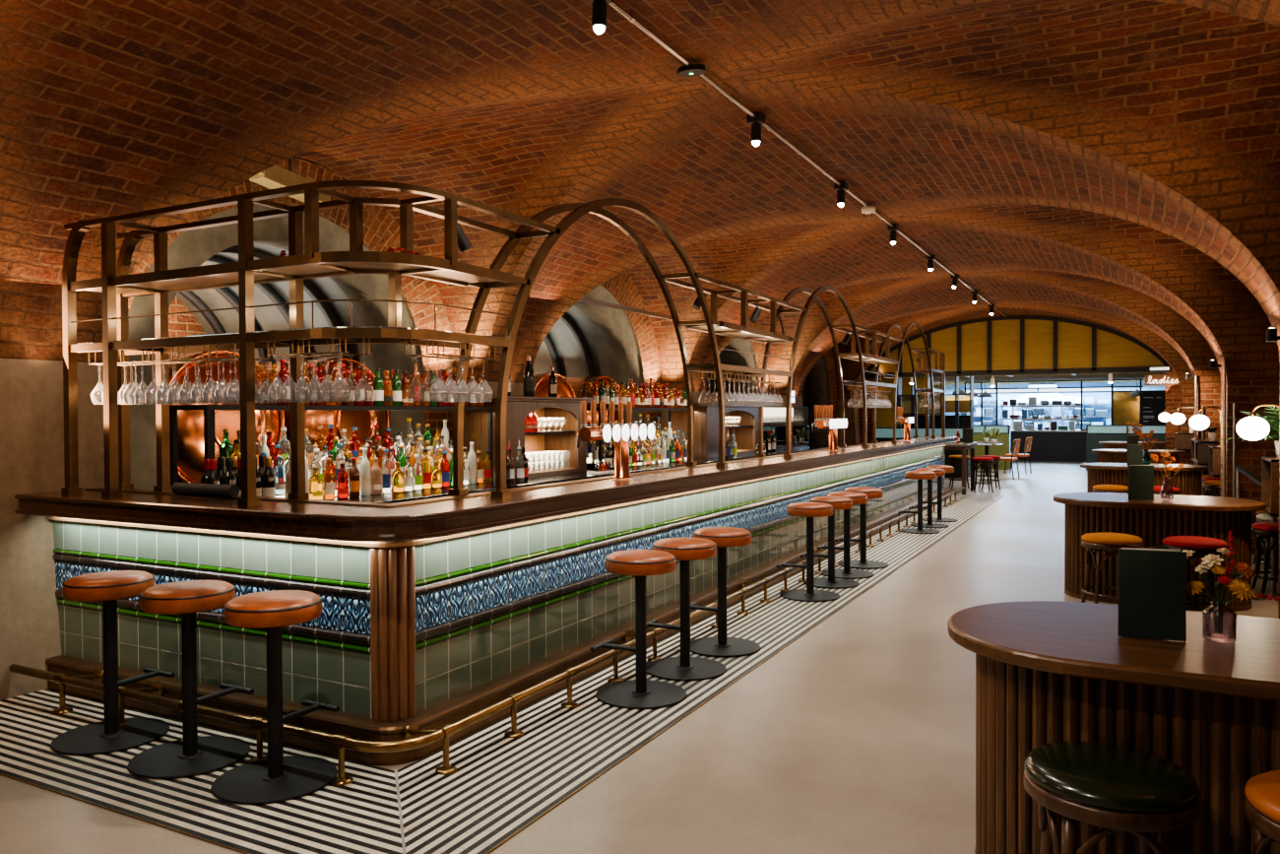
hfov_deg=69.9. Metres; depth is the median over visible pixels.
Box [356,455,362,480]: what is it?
bottle
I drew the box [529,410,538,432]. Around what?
bottle
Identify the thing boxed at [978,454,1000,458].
seat cushion
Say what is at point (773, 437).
bottle
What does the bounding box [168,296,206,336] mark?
wall
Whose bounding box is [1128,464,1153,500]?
menu board
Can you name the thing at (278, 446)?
bottle
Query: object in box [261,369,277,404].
bottle
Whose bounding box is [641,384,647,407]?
bottle
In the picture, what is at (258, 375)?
bottle
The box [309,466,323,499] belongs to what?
bottle
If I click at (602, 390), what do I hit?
bottle
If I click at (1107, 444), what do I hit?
table
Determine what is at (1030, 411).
storage box
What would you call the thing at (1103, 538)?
seat cushion
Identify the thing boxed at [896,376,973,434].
unit
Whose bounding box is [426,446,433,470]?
bottle
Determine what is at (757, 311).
spotlight
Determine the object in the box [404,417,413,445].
bottle
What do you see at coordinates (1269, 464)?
cabinet
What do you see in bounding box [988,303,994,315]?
track spotlight
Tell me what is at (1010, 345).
arched window
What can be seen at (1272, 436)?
potted plant
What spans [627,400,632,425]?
tap
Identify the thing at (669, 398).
bottle
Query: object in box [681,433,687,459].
bottle
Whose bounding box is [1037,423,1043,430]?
crate
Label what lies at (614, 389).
bottle
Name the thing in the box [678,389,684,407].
bottle
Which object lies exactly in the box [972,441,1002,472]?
table
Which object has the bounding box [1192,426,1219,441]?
potted plant
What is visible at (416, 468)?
bottle
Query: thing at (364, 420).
tank
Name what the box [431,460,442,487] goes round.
bottle
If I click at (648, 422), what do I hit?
bottle
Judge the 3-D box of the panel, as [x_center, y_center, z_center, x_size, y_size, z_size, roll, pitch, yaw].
[-3.715,0.407,7.059,1.890,1.957,1.075,0,1,28]
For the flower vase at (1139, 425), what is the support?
on the table at (1104, 455)
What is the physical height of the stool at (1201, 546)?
0.574 m
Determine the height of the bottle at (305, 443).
0.342 m
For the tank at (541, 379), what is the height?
1.957 m
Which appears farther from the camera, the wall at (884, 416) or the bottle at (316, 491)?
the wall at (884, 416)
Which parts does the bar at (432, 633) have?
dark trim, green trim, lit bronze trim, dark trim, green trim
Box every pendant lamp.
[952,387,965,393]
[978,390,992,396]
[1129,388,1145,395]
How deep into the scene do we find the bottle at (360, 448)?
6.71 m
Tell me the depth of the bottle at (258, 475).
5.40 m
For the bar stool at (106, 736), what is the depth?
4.16 m
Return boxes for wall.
[0,358,860,700]
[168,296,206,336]
[858,364,1180,449]
[874,377,933,427]
[945,382,1165,430]
[1180,380,1279,618]
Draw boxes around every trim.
[0,495,1003,853]
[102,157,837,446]
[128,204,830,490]
[178,246,718,402]
[394,769,406,853]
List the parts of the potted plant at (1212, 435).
pot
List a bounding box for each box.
[249,156,331,202]
[1009,398,1017,405]
[1014,410,1022,416]
[1024,408,1032,416]
[1033,407,1044,416]
[1033,421,1041,428]
[1041,421,1049,428]
[1050,421,1057,430]
[1051,400,1062,405]
[1057,425,1068,430]
[1063,410,1072,416]
[1063,420,1069,428]
[1074,395,1081,402]
[1075,407,1083,416]
[1174,432,1194,449]
[1190,438,1219,464]
[1208,445,1220,476]
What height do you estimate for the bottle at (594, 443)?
0.316 m
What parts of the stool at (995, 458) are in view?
leg, leg, leg, leg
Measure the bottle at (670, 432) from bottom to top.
0.345 m
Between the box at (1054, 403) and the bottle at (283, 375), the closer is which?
the bottle at (283, 375)
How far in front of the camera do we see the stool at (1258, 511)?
8.63 m
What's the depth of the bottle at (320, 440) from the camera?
6.56 m
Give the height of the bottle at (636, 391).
0.265 m
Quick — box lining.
[175,243,811,445]
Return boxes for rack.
[1001,398,1003,424]
[1011,402,1051,429]
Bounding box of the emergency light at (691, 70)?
[677,64,705,77]
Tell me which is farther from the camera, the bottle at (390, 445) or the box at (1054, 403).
the box at (1054, 403)
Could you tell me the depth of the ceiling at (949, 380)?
25.76 m
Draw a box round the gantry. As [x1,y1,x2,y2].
[61,180,945,506]
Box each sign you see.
[790,390,794,452]
[1145,374,1179,384]
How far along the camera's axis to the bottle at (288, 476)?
5.78 m
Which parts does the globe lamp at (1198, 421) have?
lamp shade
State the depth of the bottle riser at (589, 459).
9.42 m
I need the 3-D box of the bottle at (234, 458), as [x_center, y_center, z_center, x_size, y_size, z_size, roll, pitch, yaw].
[-2.410,0.333,5.442,0.078,0.319,0.078,0,1,29]
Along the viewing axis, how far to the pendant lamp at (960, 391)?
23.71 m
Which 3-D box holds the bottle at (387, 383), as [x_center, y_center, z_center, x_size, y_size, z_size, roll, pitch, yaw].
[-1.859,-0.284,6.727,0.088,0.261,0.089,-1,1,-43]
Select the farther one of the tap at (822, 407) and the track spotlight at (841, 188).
the tap at (822, 407)
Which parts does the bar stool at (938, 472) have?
plate, seat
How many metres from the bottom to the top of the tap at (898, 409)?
0.286 m
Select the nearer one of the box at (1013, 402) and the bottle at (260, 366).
the bottle at (260, 366)
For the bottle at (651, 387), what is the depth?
10.45 m
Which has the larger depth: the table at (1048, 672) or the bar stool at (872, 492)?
the bar stool at (872, 492)
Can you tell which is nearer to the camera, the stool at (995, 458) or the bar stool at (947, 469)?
the bar stool at (947, 469)
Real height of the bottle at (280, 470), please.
0.245 m
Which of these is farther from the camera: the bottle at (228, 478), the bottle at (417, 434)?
the bottle at (417, 434)
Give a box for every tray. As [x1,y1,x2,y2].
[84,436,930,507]
[587,469,614,473]
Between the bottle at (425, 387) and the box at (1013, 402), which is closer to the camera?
the bottle at (425, 387)
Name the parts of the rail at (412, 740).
leg, leg, leg, leg, leg, leg, leg, leg, leg, leg, leg, leg, leg, leg, leg, leg, leg, leg, leg, leg, leg, leg, leg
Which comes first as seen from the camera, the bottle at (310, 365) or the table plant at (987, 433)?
the bottle at (310, 365)
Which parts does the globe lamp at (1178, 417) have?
lamp shade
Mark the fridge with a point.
(800, 431)
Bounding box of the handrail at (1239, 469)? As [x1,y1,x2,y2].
[1234,465,1277,592]
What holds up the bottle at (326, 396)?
on the shelf at (209, 410)
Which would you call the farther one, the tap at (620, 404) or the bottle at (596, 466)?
the bottle at (596, 466)
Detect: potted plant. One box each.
[1176,420,1194,433]
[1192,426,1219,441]
[1216,405,1279,456]
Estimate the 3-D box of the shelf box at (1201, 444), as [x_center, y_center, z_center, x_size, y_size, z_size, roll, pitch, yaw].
[7.930,0.338,12.627,0.500,0.310,1.440,0,1,28]
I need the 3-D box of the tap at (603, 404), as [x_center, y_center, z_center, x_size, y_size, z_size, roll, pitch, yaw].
[-0.229,-0.020,5.718,0.102,0.286,0.034,0,1,28]
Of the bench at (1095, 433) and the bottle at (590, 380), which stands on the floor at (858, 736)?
the bench at (1095, 433)
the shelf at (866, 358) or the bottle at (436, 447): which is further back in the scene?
the shelf at (866, 358)
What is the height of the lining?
2.837 m
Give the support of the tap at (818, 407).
on the tower at (831, 424)
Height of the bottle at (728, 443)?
0.348 m
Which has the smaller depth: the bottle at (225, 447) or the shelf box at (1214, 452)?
the bottle at (225, 447)
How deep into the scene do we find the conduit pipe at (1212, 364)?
9.46 m
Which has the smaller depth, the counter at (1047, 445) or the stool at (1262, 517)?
the stool at (1262, 517)
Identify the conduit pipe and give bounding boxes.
[1184,373,1197,464]
[1201,405,1204,495]
[1209,359,1225,497]
[1232,403,1235,497]
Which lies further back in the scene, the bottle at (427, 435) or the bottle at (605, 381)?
the bottle at (605, 381)
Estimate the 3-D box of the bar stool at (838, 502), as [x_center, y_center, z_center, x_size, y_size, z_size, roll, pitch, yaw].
[1.638,0.970,7.867,0.484,0.745,0.472,0,1,28]
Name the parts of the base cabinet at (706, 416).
panel, cornice, panel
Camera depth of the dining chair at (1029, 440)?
21.71 m
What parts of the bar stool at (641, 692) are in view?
seat, plate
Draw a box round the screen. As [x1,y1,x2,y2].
[964,378,1143,430]
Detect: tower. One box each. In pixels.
[576,399,655,478]
[811,404,847,449]
[896,406,913,440]
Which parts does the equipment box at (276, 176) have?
drop rod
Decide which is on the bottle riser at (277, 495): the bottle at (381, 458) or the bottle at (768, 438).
the bottle at (381, 458)
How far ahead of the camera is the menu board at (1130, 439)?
16.00 m
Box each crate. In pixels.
[1002,409,1008,418]
[1013,421,1023,430]
[1018,401,1026,405]
[1021,409,1027,418]
[1024,424,1035,430]
[1027,396,1037,405]
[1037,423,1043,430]
[1069,420,1075,430]
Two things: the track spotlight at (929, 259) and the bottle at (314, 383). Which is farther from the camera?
the track spotlight at (929, 259)
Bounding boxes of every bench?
[876,427,970,477]
[968,424,1011,469]
[1086,424,1165,470]
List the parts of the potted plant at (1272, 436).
pot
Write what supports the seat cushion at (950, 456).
on the stool at (953, 458)
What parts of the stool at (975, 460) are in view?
leg, leg, leg, leg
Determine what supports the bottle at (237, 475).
on the countertop at (415, 494)
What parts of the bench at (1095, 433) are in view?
screen frame, screen glass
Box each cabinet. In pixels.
[671,402,765,457]
[1261,455,1279,516]
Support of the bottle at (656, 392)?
on the shelf at (670, 410)
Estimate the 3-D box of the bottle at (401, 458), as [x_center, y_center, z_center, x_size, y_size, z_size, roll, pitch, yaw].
[-1.806,0.276,6.951,0.079,0.282,0.079,0,1,14]
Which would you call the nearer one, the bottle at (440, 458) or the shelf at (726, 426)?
the bottle at (440, 458)
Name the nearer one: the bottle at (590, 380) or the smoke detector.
the smoke detector
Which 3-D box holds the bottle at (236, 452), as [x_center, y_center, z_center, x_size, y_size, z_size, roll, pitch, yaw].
[-2.551,0.227,5.798,0.084,0.299,0.084,0,1,38]
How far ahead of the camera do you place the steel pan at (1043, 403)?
27.49 m
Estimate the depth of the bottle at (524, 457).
7.63 m
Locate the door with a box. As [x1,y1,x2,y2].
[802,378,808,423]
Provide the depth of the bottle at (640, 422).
10.91 m
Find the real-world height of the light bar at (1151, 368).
0.050 m
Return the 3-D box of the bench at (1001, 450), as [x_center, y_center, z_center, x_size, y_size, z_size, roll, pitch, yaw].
[8.990,0.513,23.765,1.150,1.145,0.590,0,1,28]
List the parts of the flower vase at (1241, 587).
cream flower, cream flower, cream flower, crimson flower, cream flower, crimson flower, rust flower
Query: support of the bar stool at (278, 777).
on the floor at (500, 784)
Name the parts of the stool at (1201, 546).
leg, leg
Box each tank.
[257,357,389,452]
[534,372,575,397]
[560,375,625,426]
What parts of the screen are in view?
glass pane, glass pane, glass pane, amber pane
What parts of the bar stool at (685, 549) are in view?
seat, plate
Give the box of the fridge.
[763,423,809,447]
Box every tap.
[576,399,586,447]
[586,400,596,447]
[596,400,605,446]
[605,400,614,446]
[618,400,623,425]
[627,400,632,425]
[811,404,817,432]
[815,404,821,432]
[818,404,824,431]
[821,404,827,431]
[824,405,830,431]
[827,405,832,431]
[896,406,899,421]
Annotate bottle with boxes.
[200,458,210,483]
[205,457,220,484]
[216,455,225,484]
[219,428,233,470]
[221,457,236,485]
[230,439,240,469]
[230,455,238,474]
[233,429,240,449]
[235,457,241,495]
[255,361,263,404]
[255,426,260,466]
[256,455,261,496]
[257,364,265,381]
[257,454,264,477]
[258,435,269,455]
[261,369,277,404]
[261,455,275,497]
[265,431,275,470]
[270,359,278,383]
[272,444,284,473]
[273,455,286,494]
[275,359,290,404]
[277,427,290,459]
[284,448,289,466]
[284,460,291,497]
[285,448,290,473]
[304,362,310,405]
[305,428,312,469]
[305,443,308,463]
[305,460,309,499]
[307,363,313,405]
[309,444,320,478]
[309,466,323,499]
[310,367,320,405]
[311,448,322,480]
[314,425,326,455]
[317,362,325,405]
[320,445,328,471]
[322,376,336,405]
[322,457,335,499]
[324,453,336,489]
[325,424,334,454]
[330,437,338,464]
[331,359,341,405]
[335,443,345,479]
[336,462,348,498]
[338,428,348,452]
[339,363,347,405]
[343,370,354,405]
[343,441,353,466]
[345,457,352,480]
[348,456,360,497]
[349,426,360,456]
[352,365,364,405]
[356,447,362,464]
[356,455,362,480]
[360,448,370,495]
[362,436,370,448]
[363,370,368,382]
[364,371,374,405]
[366,440,376,458]
[368,446,379,468]
[370,457,382,494]
[371,424,382,447]
[373,367,383,405]
[375,436,382,459]
[378,447,385,468]
[381,448,390,493]
[383,370,392,405]
[383,427,393,447]
[385,437,395,458]
[388,448,396,476]
[390,461,404,492]
[391,369,401,405]
[393,431,405,453]
[394,436,400,460]
[396,445,405,471]
[400,370,409,389]
[401,379,413,405]
[402,455,412,491]
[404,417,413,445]
[404,434,411,455]
[407,442,416,467]
[410,360,421,405]
[412,453,422,489]
[413,423,424,449]
[416,437,423,463]
[420,370,430,405]
[420,448,431,488]
[423,423,433,449]
[424,440,434,468]
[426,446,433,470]
[429,372,437,406]
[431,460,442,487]
[432,437,441,460]
[433,426,440,447]
[436,369,447,406]
[436,448,443,469]
[439,435,447,454]
[440,450,449,486]
[441,419,448,447]
[445,372,451,406]
[446,369,452,383]
[446,448,451,461]
[448,440,452,454]
[448,450,452,485]
[450,363,456,381]
[450,374,456,406]
[463,381,468,406]
[463,448,468,484]
[467,442,476,483]
[468,376,476,406]
[475,374,484,406]
[476,449,483,482]
[483,450,491,481]
[506,448,510,484]
[507,375,511,395]
[507,440,513,483]
[514,440,524,482]
[521,439,528,481]
[522,354,534,396]
[524,414,531,432]
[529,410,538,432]
[548,366,557,396]
[580,381,588,407]
[586,379,591,407]
[586,424,591,456]
[590,379,598,407]
[591,441,597,463]
[594,461,598,471]
[598,379,605,407]
[602,442,605,462]
[603,380,609,407]
[604,442,612,469]
[608,383,614,401]
[610,440,614,469]
[612,382,618,407]
[616,384,621,401]
[620,382,626,407]
[625,383,630,407]
[628,376,635,407]
[629,441,632,466]
[630,439,637,465]
[634,384,639,407]
[636,445,642,465]
[637,413,642,425]
[639,387,644,407]
[639,439,646,464]
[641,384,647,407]
[644,414,650,425]
[644,444,650,464]
[645,384,650,407]
[647,439,654,463]
[648,378,654,407]
[652,430,656,447]
[652,442,658,463]
[653,384,659,407]
[655,416,661,435]
[655,427,660,443]
[656,440,661,462]
[657,384,663,407]
[659,432,666,462]
[662,385,667,407]
[664,434,669,461]
[665,387,670,407]
[666,422,672,443]
[668,386,674,407]
[669,438,675,461]
[672,387,677,407]
[673,436,679,460]
[675,384,680,407]
[676,430,681,445]
[677,438,682,460]
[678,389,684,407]
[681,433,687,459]
[682,387,687,407]
[725,430,731,457]
[731,429,737,456]
[766,430,770,451]
[770,429,775,450]
[956,429,959,443]
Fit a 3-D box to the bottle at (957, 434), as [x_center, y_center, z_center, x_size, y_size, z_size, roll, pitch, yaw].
[5.922,0.169,17.060,0.071,0.254,0.072,0,1,28]
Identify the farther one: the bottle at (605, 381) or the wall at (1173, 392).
the wall at (1173, 392)
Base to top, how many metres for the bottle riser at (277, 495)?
0.170 m
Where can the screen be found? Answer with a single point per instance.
(1101, 405)
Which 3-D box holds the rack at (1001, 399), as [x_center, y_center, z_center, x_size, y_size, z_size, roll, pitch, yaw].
[11.665,0.014,31.218,1.300,1.900,0.400,0,1,28]
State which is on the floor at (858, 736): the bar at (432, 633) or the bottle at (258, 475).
the bar at (432, 633)
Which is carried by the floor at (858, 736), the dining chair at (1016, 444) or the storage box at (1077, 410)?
the dining chair at (1016, 444)
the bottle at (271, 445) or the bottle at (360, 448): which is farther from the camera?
the bottle at (360, 448)
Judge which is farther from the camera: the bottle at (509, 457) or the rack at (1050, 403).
the rack at (1050, 403)
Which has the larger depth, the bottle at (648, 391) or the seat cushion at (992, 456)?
the seat cushion at (992, 456)
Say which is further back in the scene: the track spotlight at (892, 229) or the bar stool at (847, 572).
the track spotlight at (892, 229)
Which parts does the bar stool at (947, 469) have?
seat, plate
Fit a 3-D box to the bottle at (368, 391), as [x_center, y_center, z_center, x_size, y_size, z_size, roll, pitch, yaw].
[-1.940,-0.275,6.549,0.070,0.249,0.070,0,1,5]
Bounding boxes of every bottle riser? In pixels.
[275,489,360,497]
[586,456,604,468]
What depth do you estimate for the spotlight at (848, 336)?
11.11 m
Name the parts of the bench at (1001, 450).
screen glass, screen frame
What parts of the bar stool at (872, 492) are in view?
plate, seat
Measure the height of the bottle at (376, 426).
0.313 m
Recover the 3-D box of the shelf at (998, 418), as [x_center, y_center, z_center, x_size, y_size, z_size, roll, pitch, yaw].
[12.037,-0.235,27.644,2.260,0.040,0.320,0,1,28]
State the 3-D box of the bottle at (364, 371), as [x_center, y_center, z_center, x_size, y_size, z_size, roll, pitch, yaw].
[-2.007,-0.283,6.710,0.088,0.260,0.088,0,1,14]
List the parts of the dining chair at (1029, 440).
seat, leg, backrest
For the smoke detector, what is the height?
0.095 m
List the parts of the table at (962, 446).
leg, leg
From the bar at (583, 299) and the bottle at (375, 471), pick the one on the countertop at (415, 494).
the bottle at (375, 471)
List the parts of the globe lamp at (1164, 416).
lamp shade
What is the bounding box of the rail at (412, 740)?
[8,486,964,785]
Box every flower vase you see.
[1125,422,1143,434]
[1137,430,1158,464]
[1151,450,1185,499]
[1182,530,1279,641]
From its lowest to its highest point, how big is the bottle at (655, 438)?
0.317 m
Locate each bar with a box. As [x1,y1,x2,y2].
[45,444,950,766]
[577,297,672,319]
[1150,367,1169,370]
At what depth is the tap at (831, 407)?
10.16 m
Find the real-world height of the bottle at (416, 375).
0.351 m
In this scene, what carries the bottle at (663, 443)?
on the countertop at (415, 494)
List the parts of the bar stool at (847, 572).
seat, plate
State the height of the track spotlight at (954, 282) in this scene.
0.204 m
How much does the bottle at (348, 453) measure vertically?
0.259 m
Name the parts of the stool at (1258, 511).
leg, leg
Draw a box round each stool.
[50,570,174,754]
[127,579,254,777]
[210,589,339,803]
[590,549,686,708]
[646,536,726,680]
[679,526,760,656]
[776,502,839,601]
[799,496,859,587]
[817,491,873,578]
[834,486,888,568]
[897,470,940,533]
[908,467,949,527]
[922,464,958,521]
[948,454,969,488]
[970,456,993,492]
[978,454,1000,489]
[1023,740,1200,853]
[1081,531,1143,603]
[1092,484,1128,493]
[1153,485,1180,494]
[1161,535,1227,613]
[1201,474,1220,495]
[1202,480,1220,496]
[1203,476,1220,496]
[1244,768,1279,853]
[1251,521,1279,593]
[1252,510,1271,569]
[1253,512,1279,577]
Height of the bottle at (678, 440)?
0.261 m
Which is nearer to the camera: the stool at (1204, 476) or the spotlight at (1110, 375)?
the stool at (1204, 476)
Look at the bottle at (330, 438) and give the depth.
6.65 m
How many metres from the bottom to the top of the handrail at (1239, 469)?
0.945 m
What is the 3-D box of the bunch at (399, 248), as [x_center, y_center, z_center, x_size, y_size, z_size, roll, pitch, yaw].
[-1.050,-0.772,4.142,0.152,0.057,0.289,0,1,28]
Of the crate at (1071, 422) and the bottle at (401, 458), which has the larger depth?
the crate at (1071, 422)
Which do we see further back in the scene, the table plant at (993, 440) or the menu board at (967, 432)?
the table plant at (993, 440)
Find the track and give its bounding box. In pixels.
[609,0,1006,317]
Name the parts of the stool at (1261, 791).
leg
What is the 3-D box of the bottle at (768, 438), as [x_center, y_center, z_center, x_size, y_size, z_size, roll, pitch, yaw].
[1.852,0.204,13.223,0.076,0.311,0.076,0,1,13]
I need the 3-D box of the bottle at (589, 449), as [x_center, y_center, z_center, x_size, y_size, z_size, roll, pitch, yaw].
[-0.531,0.142,9.576,0.071,0.342,0.070,-1,1,-37]
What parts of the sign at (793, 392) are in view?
post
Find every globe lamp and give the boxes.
[1158,407,1180,433]
[1169,406,1198,439]
[1188,406,1220,447]
[1236,403,1279,458]
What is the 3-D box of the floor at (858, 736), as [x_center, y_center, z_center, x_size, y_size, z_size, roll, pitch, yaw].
[4.948,1.225,15.443,12.200,0.001,40.000,0,1,28]
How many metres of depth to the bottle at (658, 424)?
11.31 m
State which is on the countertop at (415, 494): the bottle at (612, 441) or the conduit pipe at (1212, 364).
the bottle at (612, 441)
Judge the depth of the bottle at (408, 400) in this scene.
6.86 m
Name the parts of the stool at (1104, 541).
leg, leg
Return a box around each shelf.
[72,325,508,344]
[85,262,492,294]
[169,404,493,485]
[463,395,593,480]
[524,430,575,435]
[586,407,694,463]
[689,323,781,340]
[689,363,789,372]
[724,425,753,428]
[763,405,808,424]
[843,380,891,383]
[844,355,879,363]
[998,404,1080,406]
[998,418,1080,419]
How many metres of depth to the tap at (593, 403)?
5.60 m
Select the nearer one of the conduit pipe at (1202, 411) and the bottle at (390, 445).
the bottle at (390, 445)
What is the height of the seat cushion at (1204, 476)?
0.055 m
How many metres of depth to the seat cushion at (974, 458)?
16.77 m
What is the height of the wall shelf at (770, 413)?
0.280 m
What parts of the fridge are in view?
door, door, door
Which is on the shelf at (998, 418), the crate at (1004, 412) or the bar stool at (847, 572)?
the crate at (1004, 412)
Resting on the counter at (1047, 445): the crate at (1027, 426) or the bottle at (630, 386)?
the crate at (1027, 426)
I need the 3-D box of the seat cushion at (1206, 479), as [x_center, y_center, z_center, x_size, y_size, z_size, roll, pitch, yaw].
[7.872,0.713,12.415,0.404,0.055,0.404,0,1,22]
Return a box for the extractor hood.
[1008,382,1076,403]
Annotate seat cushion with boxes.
[948,454,969,457]
[970,456,993,460]
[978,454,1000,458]
[1024,740,1200,813]
[1081,531,1143,544]
[1092,484,1128,490]
[1161,535,1227,548]
[1202,474,1220,478]
[1202,480,1220,485]
[1203,476,1220,480]
[1244,768,1279,823]
[1251,521,1279,531]
[1256,512,1279,521]
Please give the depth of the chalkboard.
26.02 m
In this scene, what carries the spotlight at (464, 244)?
attached to the gantry
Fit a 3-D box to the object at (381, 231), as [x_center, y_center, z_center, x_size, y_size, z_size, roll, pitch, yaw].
[-0.589,-0.411,10.981,0.060,3.450,21.080,0,1,28]
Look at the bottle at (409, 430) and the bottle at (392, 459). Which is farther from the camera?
the bottle at (409, 430)
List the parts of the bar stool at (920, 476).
seat, plate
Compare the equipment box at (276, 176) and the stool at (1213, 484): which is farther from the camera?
the stool at (1213, 484)
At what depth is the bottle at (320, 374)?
6.32 m
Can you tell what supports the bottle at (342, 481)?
on the countertop at (415, 494)
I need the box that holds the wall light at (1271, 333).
[1266,327,1279,341]
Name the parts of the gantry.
post, post, post, post, post, rail, guard rail, rail, post, post, post, post, post, post, post, rail, post, guard rail, rail, post, post, rail, post, post, rail, guard rail, post, post, post, post, post, post, post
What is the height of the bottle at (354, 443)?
0.300 m
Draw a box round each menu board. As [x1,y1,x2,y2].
[962,428,972,443]
[1117,546,1186,640]
[1126,435,1138,449]
[1127,444,1143,465]
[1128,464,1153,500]
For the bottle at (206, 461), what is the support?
on the countertop at (415, 494)
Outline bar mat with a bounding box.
[171,482,239,497]
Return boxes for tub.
[1009,414,1020,418]
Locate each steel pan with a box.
[1039,400,1049,405]
[1042,415,1052,418]
[1063,400,1073,404]
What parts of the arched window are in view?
panel, panel, panel, panel, panel, panel, panel, panel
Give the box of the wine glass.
[318,351,337,400]
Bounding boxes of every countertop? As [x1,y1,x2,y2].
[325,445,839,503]
[1010,429,1086,431]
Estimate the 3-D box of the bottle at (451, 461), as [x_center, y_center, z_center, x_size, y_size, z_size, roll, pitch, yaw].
[-1.472,0.325,7.230,0.076,0.274,0.077,0,1,0]
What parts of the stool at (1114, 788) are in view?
leg, leg, leg, leg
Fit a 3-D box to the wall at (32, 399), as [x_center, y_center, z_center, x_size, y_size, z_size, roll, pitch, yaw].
[-0.484,0.428,10.696,0.598,1.780,22.250,0,1,28]
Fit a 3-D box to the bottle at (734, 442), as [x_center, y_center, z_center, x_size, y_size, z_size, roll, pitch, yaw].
[1.202,0.211,11.695,0.079,0.348,0.079,0,1,28]
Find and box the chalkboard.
[1141,389,1165,424]
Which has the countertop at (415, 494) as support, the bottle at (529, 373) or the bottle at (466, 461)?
the bottle at (466, 461)
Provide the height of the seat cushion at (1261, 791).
0.055 m
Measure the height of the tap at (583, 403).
0.286 m
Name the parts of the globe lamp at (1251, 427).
lamp shade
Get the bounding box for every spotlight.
[457,222,471,252]
[587,0,613,34]
[692,293,706,310]
[746,111,765,146]
[749,307,762,322]
[833,181,847,206]
[841,332,850,344]
[888,223,898,244]
[926,254,934,270]
[950,273,959,288]
[971,289,977,303]
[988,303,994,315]
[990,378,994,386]
[1108,374,1112,383]
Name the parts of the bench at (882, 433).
screen glass, screen frame, bench seat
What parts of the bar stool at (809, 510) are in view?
seat, plate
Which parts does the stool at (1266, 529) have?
leg, leg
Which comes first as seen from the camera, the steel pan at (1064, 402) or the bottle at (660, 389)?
the bottle at (660, 389)
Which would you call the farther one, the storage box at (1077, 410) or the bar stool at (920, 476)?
the storage box at (1077, 410)
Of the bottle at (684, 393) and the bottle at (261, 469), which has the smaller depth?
the bottle at (261, 469)
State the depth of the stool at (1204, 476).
12.99 m
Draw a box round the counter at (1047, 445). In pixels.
[1010,429,1086,461]
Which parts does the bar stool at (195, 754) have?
seat, plate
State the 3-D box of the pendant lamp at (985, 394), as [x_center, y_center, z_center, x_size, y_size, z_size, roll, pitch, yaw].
[9.008,-1.057,23.892,0.340,0.560,0.340,0,1,28]
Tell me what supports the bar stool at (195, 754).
on the floor at (500, 784)
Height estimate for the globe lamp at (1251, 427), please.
0.393 m
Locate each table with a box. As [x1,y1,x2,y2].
[944,442,977,494]
[947,600,1279,853]
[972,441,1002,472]
[974,443,1004,476]
[1053,492,1266,611]
[1080,462,1208,495]
[1091,448,1186,463]
[1098,441,1165,449]
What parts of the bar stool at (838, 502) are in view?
seat, plate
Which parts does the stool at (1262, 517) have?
leg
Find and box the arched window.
[864,315,1170,378]
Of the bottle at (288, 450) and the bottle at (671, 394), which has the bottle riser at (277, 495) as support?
the bottle at (288, 450)
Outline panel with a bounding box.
[168,349,285,483]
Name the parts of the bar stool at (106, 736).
seat, plate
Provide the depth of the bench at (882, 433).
20.79 m
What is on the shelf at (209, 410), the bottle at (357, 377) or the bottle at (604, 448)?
the bottle at (357, 377)
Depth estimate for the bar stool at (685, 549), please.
5.22 m
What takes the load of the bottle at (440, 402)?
on the shelf at (209, 410)
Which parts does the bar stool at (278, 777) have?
seat, plate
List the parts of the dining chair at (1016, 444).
seat, leg, backrest, leg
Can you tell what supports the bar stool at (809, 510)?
on the floor at (500, 784)
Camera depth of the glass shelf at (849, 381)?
11.07 m
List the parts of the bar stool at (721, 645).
seat, plate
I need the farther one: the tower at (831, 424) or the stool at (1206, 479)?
the stool at (1206, 479)
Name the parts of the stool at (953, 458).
leg, leg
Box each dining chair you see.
[991,439,1021,479]
[1004,436,1033,474]
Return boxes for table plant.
[981,429,991,442]
[986,427,1001,444]
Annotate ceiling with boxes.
[0,0,1279,398]
[874,371,1165,386]
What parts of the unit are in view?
yellow panel, navy panel, yellow panel, navy panel, yellow panel, navy panel, yellow panel, navy panel, yellow panel, navy panel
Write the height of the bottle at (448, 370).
0.303 m
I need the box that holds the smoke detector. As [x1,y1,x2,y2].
[861,205,875,217]
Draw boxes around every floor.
[0,460,1279,853]
[0,494,1001,853]

